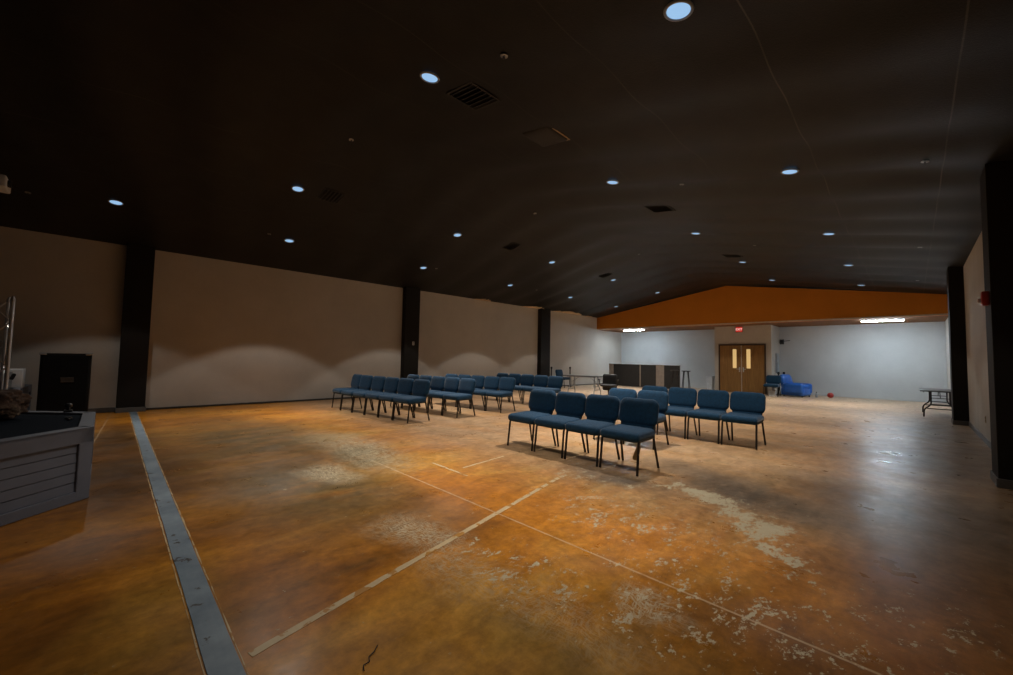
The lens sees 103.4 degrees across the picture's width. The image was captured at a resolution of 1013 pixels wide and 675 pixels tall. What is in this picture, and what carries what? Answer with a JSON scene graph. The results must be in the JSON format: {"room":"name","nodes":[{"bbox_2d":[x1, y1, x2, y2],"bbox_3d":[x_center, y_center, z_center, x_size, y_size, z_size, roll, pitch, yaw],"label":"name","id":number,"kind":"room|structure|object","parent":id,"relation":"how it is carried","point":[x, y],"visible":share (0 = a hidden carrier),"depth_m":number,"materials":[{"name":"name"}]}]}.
{"room":"house of worship","nodes":[
{"label":"house of worship","id":0,"kind":"room"},
{"bbox_2d":[0,226,620,410],"bbox_3d":[-3.401,0.137,13.783,28.512,3.659,0.200,4,-4,-45],"label":"wall","id":1,"kind":"structure","parent":0,"point":[222,332],"depth_m":10.36,"materials":[{"name":"paint"}]},
{"bbox_2d":[116,242,155,407],"bbox_3d":[-8.152,-0.267,8.803,0.461,3.564,0.220,4,-4,-45],"label":"column","id":2,"kind":"structure","parent":1,"relation":"attached to","point":[140,259],"depth_m":8.72,"materials":[{"name":"black paint"}]},
{"bbox_2d":[88,383,602,412],"bbox_3d":[-3.255,1.911,13.564,28.406,0.100,0.234,4,-4,-45],"label":"baseboard","id":3,"kind":"structure","parent":1,"relation":"attached to","point":[157,408],"depth_m":9.35,"materials":[{"name":"plastic"}]},
{"bbox_2d":[400,286,420,378],"bbox_3d":[-3.275,0.079,13.614,0.550,3.564,0.220,4,-4,-45],"label":"column","id":4,"kind":"structure","parent":1,"relation":"attached to","point":[410,310],"depth_m":13.51,"materials":[{"name":"black paint"}]},
{"bbox_2d":[537,308,550,376],"bbox_3d":[1.734,0.434,18.556,0.660,3.564,0.220,4,-4,-45],"label":"column","id":5,"kind":"structure","parent":1,"relation":"attached to","point":[544,315],"depth_m":18.41,"materials":[{"name":"black paint"}]},
{"bbox_2d":[0,0,1012,317],"bbox_3d":[0.314,-2.528,8.275,26.200,1.356,13.376,4,-4,-45],"label":"ceiling","id":6,"kind":"structure","parent":0,"point":[202,118],"depth_m":5.29,"materials":[{"name":"black paint"}]},
{"bbox_2d":[0,174,12,193],"bbox_3d":[-6.415,-2.342,5.014,0.335,0.945,0.360,4,-4,-45],"label":"projector","id":7,"kind":"object","parent":6,"relation":"hanging from","point":[6,184],"visible":1,"depth_m":5.01,"materials":[{"name":"white plastic"}]},
{"bbox_2d":[108,199,123,205],"bbox_3d":[-7.083,-2.448,7.255,0.215,0.045,0.212,4,-4,-39],"label":"recessed light","id":8,"kind":"object","parent":6,"relation":"in","point":[112,201],"visible":1,"depth_m":7.24,"materials":[{"name":"white glass"}]},
{"bbox_2d":[284,239,293,242],"bbox_3d":[-5.036,-2.241,9.272,0.215,0.045,0.212,4,-4,-39],"label":"recessed light","id":9,"kind":"object","parent":6,"relation":"in","point":[285,240],"visible":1,"depth_m":9.26,"materials":[{"name":"blue"}]},
{"bbox_2d":[291,186,303,191],"bbox_3d":[-3.782,-2.691,7.249,0.215,0.045,0.212,4,-4,-39],"label":"recessed light","id":10,"kind":"object","parent":6,"relation":"in","point":[294,188],"visible":1,"depth_m":7.24,"materials":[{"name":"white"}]},
{"bbox_2d":[318,187,346,203],"bbox_3d":[-3.389,-2.723,7.694,0.460,0.090,0.456,4,-4,-45],"label":"ceiling vent","id":11,"kind":"object","parent":6,"relation":"in","point":[328,189],"visible":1,"depth_m":7.69,"materials":[{"name":"black plastic"}]},
{"bbox_2d":[420,71,439,83],"bbox_3d":[-0.829,-2.806,4.321,0.215,0.045,0.212,4,-4,-39],"label":"recessed light","id":12,"kind":"object","parent":6,"relation":"in","point":[427,76],"visible":1,"depth_m":4.31,"materials":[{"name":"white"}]},
{"bbox_2d":[453,233,461,236],"bbox_3d":[-1.201,-2.508,9.795,0.215,0.045,0.212,4,-4,-39],"label":"recessed light","id":13,"kind":"object","parent":6,"relation":"in","point":[455,234],"visible":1,"depth_m":9.78,"materials":[{"name":"blue"}]},
{"bbox_2d":[446,81,500,110],"bbox_3d":[-0.389,-2.820,4.688,0.460,0.090,0.456,4,-4,-45],"label":"ceiling vent","id":14,"kind":"object","parent":6,"relation":"in","point":[470,82],"visible":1,"depth_m":4.67,"materials":[{"name":"black plastic"}]},
{"bbox_2d":[500,53,507,59],"bbox_3d":[-0.023,-2.660,3.793,0.071,0.036,0.071,3,-4,-33],"label":"sprinkler head","id":15,"kind":"object","parent":6,"relation":"attached to","point":[503,56],"visible":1,"depth_m":3.79},
{"bbox_2d":[502,242,519,250],"bbox_3d":[0.123,-2.508,11.019,0.460,0.090,0.456,4,-4,-45],"label":"ceiling vent","id":16,"kind":"object","parent":6,"relation":"in","point":[511,242],"visible":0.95,"depth_m":11.09,"materials":[{"name":"black plastic"}]},
{"bbox_2d":[522,306,543,308],"bbox_3d":[1.375,-1.358,18.093,1.500,0.053,0.415,4,-4,-45],"label":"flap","id":17,"kind":"object","parent":6,"relation":"attached to","point":[534,307],"visible":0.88,"depth_m":18.00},
{"bbox_2d":[522,127,569,146],"bbox_3d":[0.532,-2.761,5.490,0.500,0.114,0.477,4,-4,-45],"label":"ceiling panel","id":18,"kind":"object","parent":6,"relation":"attached to","point":[546,136],"visible":0.91,"depth_m":5.44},
{"bbox_2d":[554,311,581,315],"bbox_3d":[3.162,-1.238,19.838,2.400,0.063,0.441,4,-4,-45],"label":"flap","id":19,"kind":"object","parent":6,"relation":"attached to","point":[567,312],"visible":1,"depth_m":19.80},
{"bbox_2d":[606,180,618,184],"bbox_3d":[1.786,-2.611,6.732,0.215,0.045,0.212,4,-4,-39],"label":"recessed light","id":20,"kind":"object","parent":6,"relation":"in","point":[611,182],"visible":1,"depth_m":6.71,"materials":[{"name":"blue"}]},
{"bbox_2d":[644,205,675,212],"bbox_3d":[3.066,-2.575,7.998,0.460,0.090,0.456,4,-4,-45],"label":"ceiling vent","id":21,"kind":"object","parent":6,"relation":"in","point":[667,208],"visible":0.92,"depth_m":7.99,"materials":[{"name":"black plastic"}]},
{"bbox_2d":[663,0,693,21],"bbox_3d":[1.291,-2.451,3.002,0.215,0.045,0.212,4,-4,-39],"label":"recessed light","id":22,"kind":"object","parent":6,"relation":"in","point":[676,10],"visible":1,"depth_m":2.99,"materials":[{"name":"blue"}]},
{"bbox_2d":[721,254,742,257],"bbox_3d":[6.458,-2.334,11.443,0.460,0.090,0.456,4,-4,-45],"label":"ceiling vent","id":23,"kind":"object","parent":6,"relation":"in","point":[724,255],"visible":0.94,"depth_m":11.45,"materials":[{"name":"black plastic"}]},
{"bbox_2d":[780,168,798,174],"bbox_3d":[3.864,-2.260,5.456,0.215,0.045,0.212,4,-4,-39],"label":"recessed light","id":24,"kind":"object","parent":6,"relation":"in","point":[790,171],"visible":1,"depth_m":5.44,"materials":[{"name":"blue"}]},
{"bbox_2d":[822,232,835,234],"bbox_3d":[6.466,-2.076,8.023,0.215,0.045,0.212,4,-4,-39],"label":"recessed light","id":25,"kind":"object","parent":6,"relation":"in","point":[827,233],"visible":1,"depth_m":8.00,"materials":[{"name":"blue"}]},
{"bbox_2d":[0,384,1012,674],"bbox_3d":[1.192,1.912,9.000,29.112,0.200,13.576,4,-4,-45],"label":"floor","id":26,"kind":"structure","parent":0,"point":[864,536],"depth_m":2.78,"materials":[{"name":"concrete"}]},
{"bbox_2d":[0,384,95,526],"bbox_3d":[-6.756,0.965,1.835,6.785,0.634,11.992,4,-4,-45],"label":"stage platform","id":27,"kind":"object","parent":26,"relation":"on","point":[46,457],"visible":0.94,"depth_m":3.31,"materials":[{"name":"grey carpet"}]},
{"bbox_2d":[0,296,15,389],"bbox_3d":[-7.960,0.097,6.193,0.360,1.505,0.360,-1,-3,31],"label":"lighting truss","id":28,"kind":"object","parent":27,"relation":"on","point":[10,301],"visible":0.85,"depth_m":6.25,"materials":[{"name":"metal"}]},
{"bbox_2d":[0,369,25,387],"bbox_3d":[-8.651,0.711,6.946,0.346,0.330,0.370,4,-4,-45],"label":"case","id":29,"kind":"object","parent":27,"relation":"on","point":[16,376],"visible":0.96,"depth_m":6.91,"materials":[{"name":"white plastic"}]},
{"bbox_2d":[0,389,31,418],"bbox_3d":[-5.242,0.646,3.870,0.883,0.295,0.329,2,-3,-15],"label":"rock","id":30,"kind":"object","parent":27,"relation":"on","point":[13,402],"visible":1,"depth_m":3.92,"materials":[{"name":"brown stone"}]},
{"bbox_2d":[63,403,72,412],"bbox_3d":[-4.809,0.769,4.392,0.070,0.100,0.060,4,-4,-45],"label":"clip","id":31,"kind":"object","parent":27,"relation":"on","point":[67,405],"visible":1,"depth_m":4.38,"materials":[{"name":"black plastic"}]},
{"bbox_2d":[36,352,93,411],"bbox_3d":[-8.184,0.912,7.417,0.660,1.264,0.458,4,-4,-45],"label":"speaker","id":32,"kind":"object","parent":26,"relation":"on","point":[64,378],"visible":0.77,"depth_m":7.26,"materials":[{"name":"black plastic"}]},
{"bbox_2d":[129,412,248,674],"bbox_3d":[-3.692,1.466,4.215,0.142,0.004,12.450,4,-4,-45],"label":"tape strip","id":33,"kind":"object","parent":26,"relation":"on","point":[219,654],"visible":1,"depth_m":2.30,"materials":[{"name":"silver metal"}]},
{"bbox_2d":[331,374,361,409],"bbox_3d":[-3.970,1.343,10.000,0.588,0.838,0.526,4,-4,-45],"label":"padded chair","id":34,"kind":"object","parent":26,"relation":"on","point":[356,378],"visible":0.48,"depth_m":9.99,"materials":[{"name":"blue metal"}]},
{"bbox_2d":[340,375,372,411],"bbox_3d":[-3.579,1.330,9.602,0.526,0.838,0.588,-1,-4,40],"label":"padded chair","id":35,"kind":"object","parent":26,"relation":"on","point":[365,383],"visible":0.66,"depth_m":9.63,"materials":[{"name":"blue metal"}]},
{"bbox_2d":[352,376,385,414],"bbox_3d":[-3.172,1.321,9.266,0.526,0.838,0.588,-1,-4,40],"label":"padded chair","id":36,"kind":"object","parent":26,"relation":"on","point":[377,385],"visible":0.68,"depth_m":9.28,"materials":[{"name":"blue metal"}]},
{"bbox_2d":[363,645,377,670],"bbox_3d":[-0.595,1.395,1.747,0.020,0.008,0.150,1,-3,7],"label":"crack","id":37,"kind":"object","parent":26,"relation":"on","point":[377,645],"visible":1,"depth_m":1.75,"materials":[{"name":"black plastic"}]},
{"bbox_2d":[364,377,399,417],"bbox_3d":[-2.765,1.312,8.929,0.526,0.838,0.588,-1,-4,40],"label":"padded chair","id":38,"kind":"object","parent":26,"relation":"on","point":[391,383],"visible":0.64,"depth_m":8.96,"materials":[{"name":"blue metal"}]},
{"bbox_2d":[378,378,413,419],"bbox_3d":[-2.359,1.302,8.593,0.526,0.838,0.588,-1,-4,39],"label":"padded chair","id":39,"kind":"object","parent":26,"relation":"on","point":[405,385],"visible":0.66,"depth_m":8.61,"materials":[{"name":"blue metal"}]},
{"bbox_2d":[248,477,561,656],"bbox_3d":[-0.261,1.478,3.122,0.049,0.002,3.243,-1,-4,32],"label":"tape","id":40,"kind":"object","parent":26,"relation":"on","point":[264,646],"visible":1,"depth_m":2.31,"materials":[{"name":"grey plastic"}]},
{"bbox_2d":[390,374,419,407],"bbox_3d":[-2.657,1.395,10.507,0.526,0.838,0.588,-2,-4,42],"label":"padded chair","id":41,"kind":"object","parent":26,"relation":"on","point":[412,376],"visible":0.1,"depth_m":10.59,"materials":[{"name":"blue fabric"}]},
{"bbox_2d":[392,379,429,422],"bbox_3d":[-1.952,1.293,8.256,0.526,0.838,0.588,-1,-4,40],"label":"padded chair","id":42,"kind":"object","parent":26,"relation":"on","point":[420,390],"visible":1,"depth_m":8.25,"materials":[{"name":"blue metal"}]},
{"bbox_2d":[402,375,431,408],"bbox_3d":[-2.260,1.385,10.152,0.526,0.838,0.588,-2,-4,42],"label":"padded chair","id":43,"kind":"object","parent":26,"relation":"on","point":[425,377],"visible":0.16,"depth_m":10.23,"materials":[{"name":"blue fabric"}]},
{"bbox_2d":[414,376,445,412],"bbox_3d":[-1.863,1.374,9.796,0.526,0.838,0.588,-2,-4,42],"label":"padded chair","id":44,"kind":"object","parent":26,"relation":"on","point":[437,382],"visible":0.47,"depth_m":9.88,"materials":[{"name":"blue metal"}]},
{"bbox_2d":[428,377,459,414],"bbox_3d":[-1.467,1.364,9.440,0.526,0.838,0.588,-2,-4,42],"label":"padded chair","id":45,"kind":"object","parent":26,"relation":"on","point":[451,385],"visible":0.8,"depth_m":9.46,"materials":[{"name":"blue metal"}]},
{"bbox_2d":[433,463,467,475],"bbox_3d":[-0.677,1.552,4.724,0.036,0.002,0.700,4,-4,-43],"label":"tape","id":46,"kind":"object","parent":26,"relation":"on","point":[433,463],"visible":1,"depth_m":4.70,"materials":[{"name":"beige plastic"}]},
{"bbox_2d":[443,374,457,401],"bbox_3d":[-1.754,1.458,11.373,0.526,0.838,0.588,-1,-4,41],"label":"padded chair","id":47,"kind":"object","parent":26,"relation":"on","point":[446,375],"visible":0.12,"depth_m":11.54,"materials":[{"name":"blue fabric"}]},
{"bbox_2d":[444,374,470,406],"bbox_3d":[-1.350,1.448,11.025,0.526,0.838,0.588,-1,-4,41],"label":"padded chair","id":48,"kind":"object","parent":26,"relation":"on","point":[460,376],"visible":0.09,"depth_m":11.14,"materials":[{"name":"blue fabric"}]},
{"bbox_2d":[442,378,475,417],"bbox_3d":[-1.070,1.353,9.084,0.526,0.838,0.588,-2,-4,42],"label":"padded chair","id":49,"kind":"object","parent":26,"relation":"on","point":[466,388],"visible":1,"depth_m":9.08,"materials":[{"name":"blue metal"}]},
{"bbox_2d":[456,375,484,408],"bbox_3d":[-0.947,1.438,10.677,0.526,0.838,0.588,-1,-4,41],"label":"padded chair","id":50,"kind":"object","parent":26,"relation":"on","point":[479,379],"visible":0.33,"depth_m":10.72,"materials":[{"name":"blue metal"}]},
{"bbox_2d":[463,456,503,467],"bbox_3d":[-0.279,1.579,5.088,0.035,0.002,0.786,-1,-4,38],"label":"tape","id":51,"kind":"object","parent":26,"relation":"on","point":[500,456],"visible":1,"depth_m":5.09,"materials":[{"name":"beige plastic"}]},
{"bbox_2d":[470,376,499,410],"bbox_3d":[-0.543,1.428,10.330,0.526,0.838,0.588,-1,-4,41],"label":"padded chair","id":52,"kind":"object","parent":26,"relation":"on","point":[491,383],"visible":0.87,"depth_m":10.37,"materials":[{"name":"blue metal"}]},
{"bbox_2d":[485,377,515,412],"bbox_3d":[-0.139,1.418,9.982,0.526,0.838,0.588,-1,-4,41],"label":"padded chair","id":53,"kind":"object","parent":26,"relation":"on","point":[506,384],"visible":1,"depth_m":9.98,"materials":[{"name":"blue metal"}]},
{"bbox_2d":[496,373,508,399],"bbox_3d":[-0.299,1.562,12.827,0.526,0.838,0.588,-2,-4,44],"label":"padded chair","id":54,"kind":"object","parent":26,"relation":"on","point":[499,375],"visible":0.12,"depth_m":12.96,"materials":[{"name":"blue fabric"}]},
{"bbox_2d":[497,373,520,401],"bbox_3d":[0.087,1.551,12.459,0.526,0.838,0.588,-2,-4,44],"label":"padded chair","id":55,"kind":"object","parent":26,"relation":"on","point":[517,377],"visible":0.31,"depth_m":12.49,"materials":[{"name":"blue fabric"}]},
{"bbox_2d":[509,374,533,402],"bbox_3d":[0.473,1.539,12.092,0.526,0.838,0.588,-2,-4,43],"label":"padded chair","id":56,"kind":"object","parent":26,"relation":"on","point":[526,380],"visible":0.73,"depth_m":12.15,"materials":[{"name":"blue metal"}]},
{"bbox_2d":[507,389,556,450],"bbox_3d":[0.394,1.227,6.105,0.588,0.838,0.526,4,-4,-44],"label":"padded chair","id":57,"kind":"object","parent":26,"relation":"on","point":[541,402],"visible":0.86,"depth_m":6.11,"materials":[{"name":"teal fabric"}]},
{"bbox_2d":[523,375,547,403],"bbox_3d":[0.859,1.528,11.724,0.526,0.838,0.588,-2,-4,44],"label":"padded chair","id":58,"kind":"object","parent":26,"relation":"on","point":[540,381],"visible":0.66,"depth_m":11.77,"materials":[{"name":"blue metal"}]},
{"bbox_2d":[539,376,562,392],"bbox_3d":[1.245,1.516,11.357,0.526,0.838,0.588,-2,-4,44],"label":"padded chair","id":59,"kind":"object","parent":26,"relation":"on","point":[555,383],"visible":0.61,"depth_m":11.42,"materials":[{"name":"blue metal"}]},
{"bbox_2d":[533,391,585,457],"bbox_3d":[0.772,1.215,5.723,0.588,0.838,0.526,4,-4,-44],"label":"padded chair","id":60,"kind":"object","parent":26,"relation":"on","point":[569,406],"visible":0.85,"depth_m":5.72,"materials":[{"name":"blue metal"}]},
{"bbox_2d":[555,369,570,387],"bbox_3d":[2.664,1.933,18.860,0.526,0.838,0.588,4,-4,-45],"label":"padded chair","id":61,"kind":"object","parent":26,"relation":"on","point":[559,372],"visible":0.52,"depth_m":18.88,"materials":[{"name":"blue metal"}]},
{"bbox_2d":[563,374,602,394],"bbox_3d":[2.894,1.779,14.902,1.450,0.736,0.700,-1,-4,37],"label":"folding table","id":62,"kind":"object","parent":26,"relation":"on","point":[569,375],"visible":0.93,"depth_m":14.76,"materials":[{"name":"laminate"}]},
{"bbox_2d":[564,394,619,466],"bbox_3d":[1.149,1.203,5.342,0.588,0.838,0.526,4,-4,-45],"label":"padded chair","id":63,"kind":"object","parent":26,"relation":"on","point":[601,411],"visible":0.88,"depth_m":5.35,"materials":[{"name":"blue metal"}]},
{"bbox_2d":[598,374,617,394],"bbox_3d":[3.547,1.692,13.890,0.670,0.837,0.597,0,-3,25],"label":"chair","id":64,"kind":"object","parent":26,"relation":"on","point":[610,381],"visible":0.76,"depth_m":14.01,"materials":[{"name":"black plastic"}]},
{"bbox_2d":[593,388,636,438],"bbox_3d":[1.831,1.287,6.718,0.526,0.838,0.588,-2,-4,44],"label":"padded chair","id":65,"kind":"object","parent":26,"relation":"on","point":[621,393],"visible":0.15,"depth_m":6.85,"materials":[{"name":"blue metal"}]},
{"bbox_2d":[599,397,659,475],"bbox_3d":[1.527,1.190,4.960,0.588,0.838,0.526,4,-4,-44],"label":"padded chair","id":66,"kind":"object","parent":26,"relation":"on","point":[638,417],"visible":1,"depth_m":4.95,"materials":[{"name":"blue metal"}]},
{"bbox_2d":[633,447,640,459],"bbox_3d":[1.632,1.390,4.994,0.115,0.289,0.029,1,-3,10],"label":"tag","id":67,"kind":"object","parent":66,"relation":"hanging from","point":[635,452],"visible":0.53,"depth_m":4.98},
{"bbox_2d":[609,363,679,388],"bbox_3d":[6.818,1.907,20.072,0.145,1.159,3.740,4,-4,-45],"label":"divider","id":68,"kind":"object","parent":26,"relation":"on","point":[635,375],"visible":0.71,"depth_m":19.90,"materials":[{"name":"brown wood"}]},
{"bbox_2d":[622,390,668,449],"bbox_3d":[2.213,1.276,6.347,0.526,0.838,0.588,-2,-4,44],"label":"padded chair","id":69,"kind":"object","parent":26,"relation":"on","point":[661,397],"visible":0.38,"depth_m":6.37,"materials":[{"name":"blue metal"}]},
{"bbox_2d":[642,385,667,433],"bbox_3d":[2.705,1.351,7.603,0.588,0.838,0.526,4,-4,-44],"label":"padded chair","id":70,"kind":"object","parent":26,"relation":"on","point":[646,387],"visible":0.07,"depth_m":7.71,"materials":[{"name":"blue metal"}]},
{"bbox_2d":[670,370,678,387],"bbox_3d":[6.613,1.772,15.696,0.348,0.983,0.347,1,-3,11],"label":"bar stool","id":71,"kind":"object","parent":26,"relation":"on","point":[671,370],"visible":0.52,"depth_m":15.64,"materials":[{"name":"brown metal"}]},
{"bbox_2d":[656,387,697,438],"bbox_3d":[3.080,1.338,7.224,0.588,0.838,0.526,4,-4,-45],"label":"padded chair","id":72,"kind":"object","parent":26,"relation":"on","point":[681,400],"visible":0.79,"depth_m":7.26,"materials":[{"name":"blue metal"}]},
{"bbox_2d":[682,371,689,387],"bbox_3d":[6.822,1.750,15.200,0.348,0.983,0.347,-1,-4,34],"label":"bar stool","id":73,"kind":"object","parent":26,"relation":"on","point":[683,371],"visible":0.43,"depth_m":15.18,"materials":[{"name":"black plastic"}]},
{"bbox_2d":[687,389,729,443],"bbox_3d":[3.455,1.326,6.845,0.588,0.838,0.526,4,-4,-44],"label":"padded chair","id":74,"kind":"object","parent":26,"relation":"on","point":[712,404],"visible":0.89,"depth_m":6.86,"materials":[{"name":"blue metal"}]},
{"bbox_2d":[706,376,714,388],"bbox_3d":[10.111,2.230,19.844,0.322,0.640,0.322,4,-4,-45],"label":"storage bin","id":75,"kind":"object","parent":26,"relation":"on","point":[709,379],"visible":0.97,"depth_m":19.74,"materials":[{"name":"white plastic"}]},
{"bbox_2d":[721,391,765,449],"bbox_3d":[3.829,1.314,6.466,0.588,0.838,0.526,4,-4,-45],"label":"padded chair","id":76,"kind":"object","parent":26,"relation":"on","point":[748,408],"visible":1,"depth_m":6.48,"materials":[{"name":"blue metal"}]},
{"bbox_2d":[763,375,780,396],"bbox_3d":[10.821,1.961,16.292,0.588,0.838,0.526,4,-4,-45],"label":"padded chair","id":77,"kind":"object","parent":26,"relation":"on","point":[772,380],"visible":1,"depth_m":16.32,"materials":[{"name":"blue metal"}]},
{"bbox_2d":[769,390,775,395],"bbox_3d":[10.815,2.273,16.276,0.230,0.211,0.190,-1,-4,40],"label":"carton","id":78,"kind":"object","parent":26,"relation":"on","point":[771,393],"visible":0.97,"depth_m":16.20,"materials":[{"name":"cardboard"}]},
{"bbox_2d":[780,374,811,396],"bbox_3d":[11.795,1.960,16.364,0.900,0.884,0.917,3,-3,-32],"label":"armchair","id":79,"kind":"object","parent":26,"relation":"on","point":[788,387],"visible":0.98,"depth_m":16.14,"materials":[{"name":"fabric"}]},
{"bbox_2d":[919,388,951,416],"bbox_3d":[11.708,1.761,10.817,1.830,0.696,0.740,4,-4,-45],"label":"folding table","id":80,"kind":"object","parent":26,"relation":"on","point":[930,390],"visible":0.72,"depth_m":10.50,"materials":[{"name":"laminate"}]},
{"bbox_2d":[714,325,779,393],"bbox_3d":[11.016,1.004,18.337,1.530,2.968,2.250,4,-4,-45],"label":"wall","id":81,"kind":"structure","parent":0,"point":[768,335],"depth_m":17.66,"materials":[{"name":"paint"}]},
{"bbox_2d":[720,346,741,391],"bbox_3d":[10.112,1.391,18.056,0.108,2.110,0.869,4,-4,-45],"label":"door","id":82,"kind":"structure","parent":81,"relation":"in","point":[730,356],"depth_m":18.05,"materials":[{"name":"brown wood"}]},
{"bbox_2d":[736,327,742,331],"bbox_3d":[10.410,-0.359,17.901,0.062,0.250,0.280,4,-4,-45],"label":"exit sign","id":83,"kind":"object","parent":81,"relation":"attached to","point":[738,329],"visible":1,"depth_m":17.87,"materials":[{"name":"red plastic"}]},
{"bbox_2d":[718,344,766,393],"bbox_3d":[10.440,1.372,17.762,0.060,2.150,1.870,4,-4,-45],"label":"trim","id":84,"kind":"structure","parent":81,"relation":"attached to","point":[719,345],"depth_m":17.56,"materials":[{"name":"brown wood"}]},
{"bbox_2d":[741,345,764,393],"bbox_3d":[10.730,1.371,17.431,0.108,2.110,0.869,4,-4,-45],"label":"door","id":85,"kind":"structure","parent":81,"relation":"in","point":[752,356],"depth_m":17.43,"materials":[{"name":"brown wood"}]},
{"bbox_2d":[775,353,779,372],"bbox_3d":[11.909,1.136,17.573,0.400,0.860,0.082,4,-4,-45],"label":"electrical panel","id":86,"kind":"object","parent":81,"relation":"attached to","point":[777,368],"visible":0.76,"depth_m":17.45,"materials":[{"name":"grey metal"}]},
{"bbox_2d":[597,286,947,329],"bbox_3d":[9.582,-1.406,17.404,0.150,1.687,12.976,4,-4,-45],"label":"wall","id":87,"kind":"structure","parent":0,"point":[725,304],"depth_m":16.18,"materials":[{"name":"orange paint"}]},
{"bbox_2d":[597,313,947,329],"bbox_3d":[9.507,-0.593,17.303,0.016,0.050,12.976,4,-4,-45],"label":"trim","id":88,"kind":"structure","parent":87,"relation":"attached to","point":[946,313],"depth_m":15.59,"materials":[{"name":"paint"}]},
{"bbox_2d":[602,315,947,332],"bbox_3d":[10.505,-0.547,18.289,2.486,0.100,12.976,4,-4,-45],"label":"ceiling","id":89,"kind":"structure","parent":0,"point":[923,318],"depth_m":16.35,"materials":[{"name":"brown paint"}]},
{"bbox_2d":[861,319,903,321],"bbox_3d":[13.504,-0.612,14.386,0.150,0.055,1.140,4,-4,-45],"label":"strip light","id":90,"kind":"object","parent":89,"relation":"attached to","point":[883,319],"visible":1,"depth_m":14.31,"materials":[{"name":"grey plastic"}]},
{"bbox_2d":[861,320,903,321],"bbox_3d":[13.503,-0.595,14.385,0.120,0.020,1.120,4,-4,-45],"label":"diffuser","id":91,"kind":"object","parent":90,"relation":"attached to","point":[861,320],"depth_m":14.48,"materials":[{"name":"grey plastic"}]},
{"bbox_2d":[621,321,947,403],"bbox_3d":[11.431,0.953,19.156,0.200,3.170,13.376,4,-4,-45],"label":"wall","id":92,"kind":"structure","parent":0,"point":[888,361],"depth_m":16.49,"materials":[{"name":"paint"}]},
{"bbox_2d":[945,231,990,441],"bbox_3d":[5.861,-0.166,4.416,28.512,3.659,0.200,4,-4,-45],"label":"wall","id":93,"kind":"structure","parent":0,"point":[973,268],"depth_m":7.71,"materials":[{"name":"paint"}]},
{"bbox_2d":[946,266,968,420],"bbox_3d":[10.591,0.131,9.393,0.550,3.567,0.240,4,-4,-45],"label":"trim","id":94,"kind":"structure","parent":93,"relation":"attached to","point":[958,372],"depth_m":9.21,"materials":[{"name":"black paint"}]},
{"bbox_2d":[948,401,1012,489],"bbox_3d":[5.697,1.618,4.511,28.406,0.100,0.262,4,-4,-45],"label":"baseboard","id":95,"kind":"structure","parent":93,"relation":"attached to","point":[1000,483],"depth_m":4.77,"materials":[{"name":"grey plastic"}]},
{"bbox_2d":[977,291,989,305],"bbox_3d":[5.542,-0.451,4.652,0.130,0.160,0.090,4,-4,-45],"label":"fire alarm strobe","id":96,"kind":"object","parent":93,"relation":"attached to","point":[984,299],"visible":1,"depth_m":4.60,"materials":[{"name":"red plastic"}]},
{"bbox_2d":[980,160,1012,479],"bbox_3d":[5.738,-0.212,4.606,0.500,3.567,0.240,4,-4,-45],"label":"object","id":97,"kind":"structure","parent":93,"relation":"attached to","point":[996,178],"depth_m":4.48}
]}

